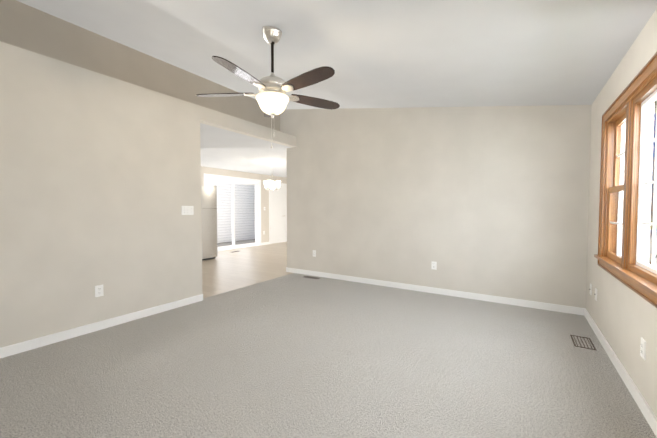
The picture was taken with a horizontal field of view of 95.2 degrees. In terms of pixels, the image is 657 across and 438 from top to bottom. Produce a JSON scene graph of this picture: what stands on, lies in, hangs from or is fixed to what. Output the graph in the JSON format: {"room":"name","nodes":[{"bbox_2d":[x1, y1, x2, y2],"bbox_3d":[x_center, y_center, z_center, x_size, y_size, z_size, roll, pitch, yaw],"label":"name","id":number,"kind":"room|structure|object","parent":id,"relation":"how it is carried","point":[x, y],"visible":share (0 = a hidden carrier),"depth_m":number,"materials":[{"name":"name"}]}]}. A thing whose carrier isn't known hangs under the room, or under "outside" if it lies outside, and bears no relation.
{"room":"empty living room","nodes":[
{"label":"empty living room","id":0,"kind":"room"},
{"bbox_2d":[0,0,279,130],"bbox_3d":[-2.317,-1.762,3.615,0.390,0.756,5.350,1,2,33],"label":"wall","id":1,"kind":"structure","parent":0,"point":[26,27],"depth_m":3.47,"materials":[{"name":"paint"}]},
{"bbox_2d":[0,41,296,347],"bbox_3d":[-2.103,-0.161,3.530,0.120,2.660,5.350,1,2,33],"label":"wall","id":2,"kind":"structure","parent":0,"point":[100,179],"depth_m":3.00,"materials":[{"name":"beige paint"}]},
{"bbox_2d":[95,285,103,296],"bbox_3d":[-2.342,0.735,3.065,0.010,0.116,0.072,1,2,33],"label":"outlet","id":3,"kind":"object","parent":2,"relation":"attached to","point":[99,292],"visible":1,"depth_m":3.06,"materials":[{"name":"white plastic"}]},
{"bbox_2d":[0,294,202,357],"bbox_3d":[-2.596,1.106,2.676,0.016,0.085,3.310,1,2,33],"label":"baseboard","id":4,"kind":"structure","parent":2,"relation":"attached to","point":[24,346],"depth_m":2.99,"materials":[{"name":"white wood"}]},
{"bbox_2d":[181,206,193,214],"bbox_3d":[-1.810,-0.112,3.861,0.017,0.116,0.165,1,2,33],"label":"light switch","id":5,"kind":"object","parent":2,"relation":"attached to","point":[187,210],"visible":1,"depth_m":3.86,"materials":[{"name":"white plastic"}]},
{"bbox_2d":[201,166,286,243],"bbox_3d":[-3.979,-0.206,7.764,0.150,2.470,10.690,1,2,33],"label":"wall","id":6,"kind":"structure","parent":0,"point":[264,203],"depth_m":10.29,"materials":[{"name":"paint"}]},
{"bbox_2d":[203,173,260,250],"bbox_3d":[-2.954,-0.184,9.348,0.166,2.238,2.180,1,2,33],"label":"door frame","id":7,"kind":"structure","parent":6,"relation":"attached to","point":[229,179],"depth_m":9.46,"materials":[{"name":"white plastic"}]},
{"bbox_2d":[269,183,286,243],"bbox_3d":[-1.674,-0.224,11.169,0.055,2.198,1.470,1,2,33],"label":"door","id":8,"kind":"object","parent":6,"relation":"attached to","point":[277,216],"visible":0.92,"depth_m":10.95,"materials":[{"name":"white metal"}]},
{"bbox_2d":[202,242,291,297],"bbox_3d":[-1.748,1.060,6.374,5.450,0.052,10.450,1,2,33],"label":"floor","id":9,"kind":"structure","parent":0,"point":[226,271],"depth_m":6.39,"materials":[{"name":"wood"}]},
{"bbox_2d":[201,185,217,260],"bbox_3d":[-3.271,0.089,7.367,0.720,1.823,0.770,1,2,33],"label":"fridge","id":10,"kind":"object","parent":9,"relation":"on","point":[209,217],"visible":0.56,"depth_m":7.29,"materials":[{"name":"silver metal"}]},
{"bbox_2d":[0,273,656,437],"bbox_3d":[-0.280,1.187,2.405,4.330,0.060,5.350,1,2,33],"label":"floor carpet","id":11,"kind":"object","parent":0,"point":[294,355],"visible":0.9,"depth_m":2.26,"materials":[{"name":"grey carpet"}]},
{"bbox_2d":[570,335,596,350],"bbox_3d":[2.358,1.158,2.785,0.150,0.034,0.290,1,2,33],"label":"floor air vent","id":12,"kind":"object","parent":11,"relation":"in","point":[582,342],"visible":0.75,"depth_m":2.77,"materials":[{"name":"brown metal"}]},
{"bbox_2d":[16,0,656,177],"bbox_3d":[-0.519,-1.827,5.472,8.390,0.962,10.720,1,2,33],"label":"ceiling","id":13,"kind":"structure","parent":0,"point":[415,53],"depth_m":2.79,"materials":[{"name":"white paint"}]},
{"bbox_2d":[196,26,339,147],"bbox_3d":[-0.495,-1.179,2.688,1.356,1.071,1.362,1,2,33],"label":"fan","id":14,"kind":"object","parent":13,"relation":"hanging from","point":[272,98],"visible":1,"depth_m":2.63,"materials":[{"name":"brown wood"}]},
{"bbox_2d":[264,161,280,189],"bbox_3d":[-1.413,-1.083,7.521,0.345,0.701,0.345,-1,2,-37],"label":"chandelier","id":15,"kind":"object","parent":13,"relation":"hanging from","point":[271,183],"visible":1,"depth_m":7.50,"materials":[{"name":"silver metal"}]},
{"bbox_2d":[280,105,590,307],"bbox_3d":[1.049,-0.509,4.747,4.680,3.276,0.120,1,2,33],"label":"wall","id":16,"kind":"structure","parent":0,"point":[490,200],"depth_m":4.27,"materials":[{"name":"paint"}]},
{"bbox_2d":[431,261,436,269],"bbox_3d":[1.544,0.681,4.391,0.072,0.116,0.010,1,2,33],"label":"outlet","id":17,"kind":"object","parent":16,"relation":"attached to","point":[433,265],"visible":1,"depth_m":4.39,"materials":[{"name":"white plastic"}]},
{"bbox_2d":[286,267,583,315],"bbox_3d":[1.072,1.038,4.716,4.513,0.085,0.033,1,2,33],"label":"baseboard","id":18,"kind":"structure","parent":16,"relation":"attached to","point":[497,299],"depth_m":4.24,"materials":[{"name":"white wood"}]},
{"bbox_2d":[586,9,656,416],"bbox_3d":[1.593,0.003,1.164,0.120,2.490,5.650,1,2,33],"label":"wall","id":19,"kind":"structure","parent":0,"point":[623,316],"depth_m":2.29,"materials":[{"name":"paint"}]},
{"bbox_2d":[584,308,656,436],"bbox_3d":[1.537,1.153,1.238,0.013,0.085,5.350,1,2,33],"label":"baseboard","id":20,"kind":"structure","parent":19,"relation":"attached to","point":[649,415],"depth_m":2.09,"materials":[{"name":"white wood"}]},
{"bbox_2d":[594,52,656,307],"bbox_3d":[1.803,-0.225,1.526,0.174,1.416,3.096,1,2,33],"label":"window","id":21,"kind":"structure","parent":19,"relation":"in","point":[625,232],"depth_m":2.15,"materials":[{"name":"brown wood"}]},
{"bbox_2d":[640,337,645,359],"bbox_3d":[1.940,0.800,1.853,0.010,0.116,0.072,1,2,33],"label":"outlet","id":22,"kind":"object","parent":19,"relation":"attached to","point":[643,349],"visible":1,"depth_m":1.84,"materials":[{"name":"white plastic"}]},
{"label":"outside","id":23,"kind":"structure","parent":0,"visible":0},
{"bbox_3d":[20.790,1.440,4.433,150.000,0.300,150.000,1,2,33],"label":"ground","id":24,"kind":"structure","parent":23,"visible":0},
{"bbox_2d":[207,181,254,242],"bbox_3d":[-7.687,-2.897,13.056,6.400,7.800,14.600,1,2,33],"label":"neighbouring house","id":25,"kind":"structure","parent":24,"relation":"on","point":[224,208],"depth_m":13.36,"materials":[{"name":"white"}]},
{"bbox_2d":[217,218,656,246],"bbox_3d":[53.171,1.083,8.601,200.000,0.140,68.000,1,2,33],"label":"paving","id":26,"kind":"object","parent":24,"relation":"on","point":[236,243],"depth_m":12.72,"materials":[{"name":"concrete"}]},
{"bbox_2d":[649,229,656,266],"bbox_3d":[7.788,0.497,5.257,4.430,1.460,2.180,1,2,33],"label":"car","id":27,"kind":"object","parent":26,"relation":"on","point":[655,250],"depth_m":5.44,"materials":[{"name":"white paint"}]},
{"bbox_2d":[651,159,654,216],"bbox_3d":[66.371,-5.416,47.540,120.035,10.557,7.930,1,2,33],"label":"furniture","id":28,"kind":"object","parent":24,"relation":"on","point":[653,190],"depth_m":51.76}
]}

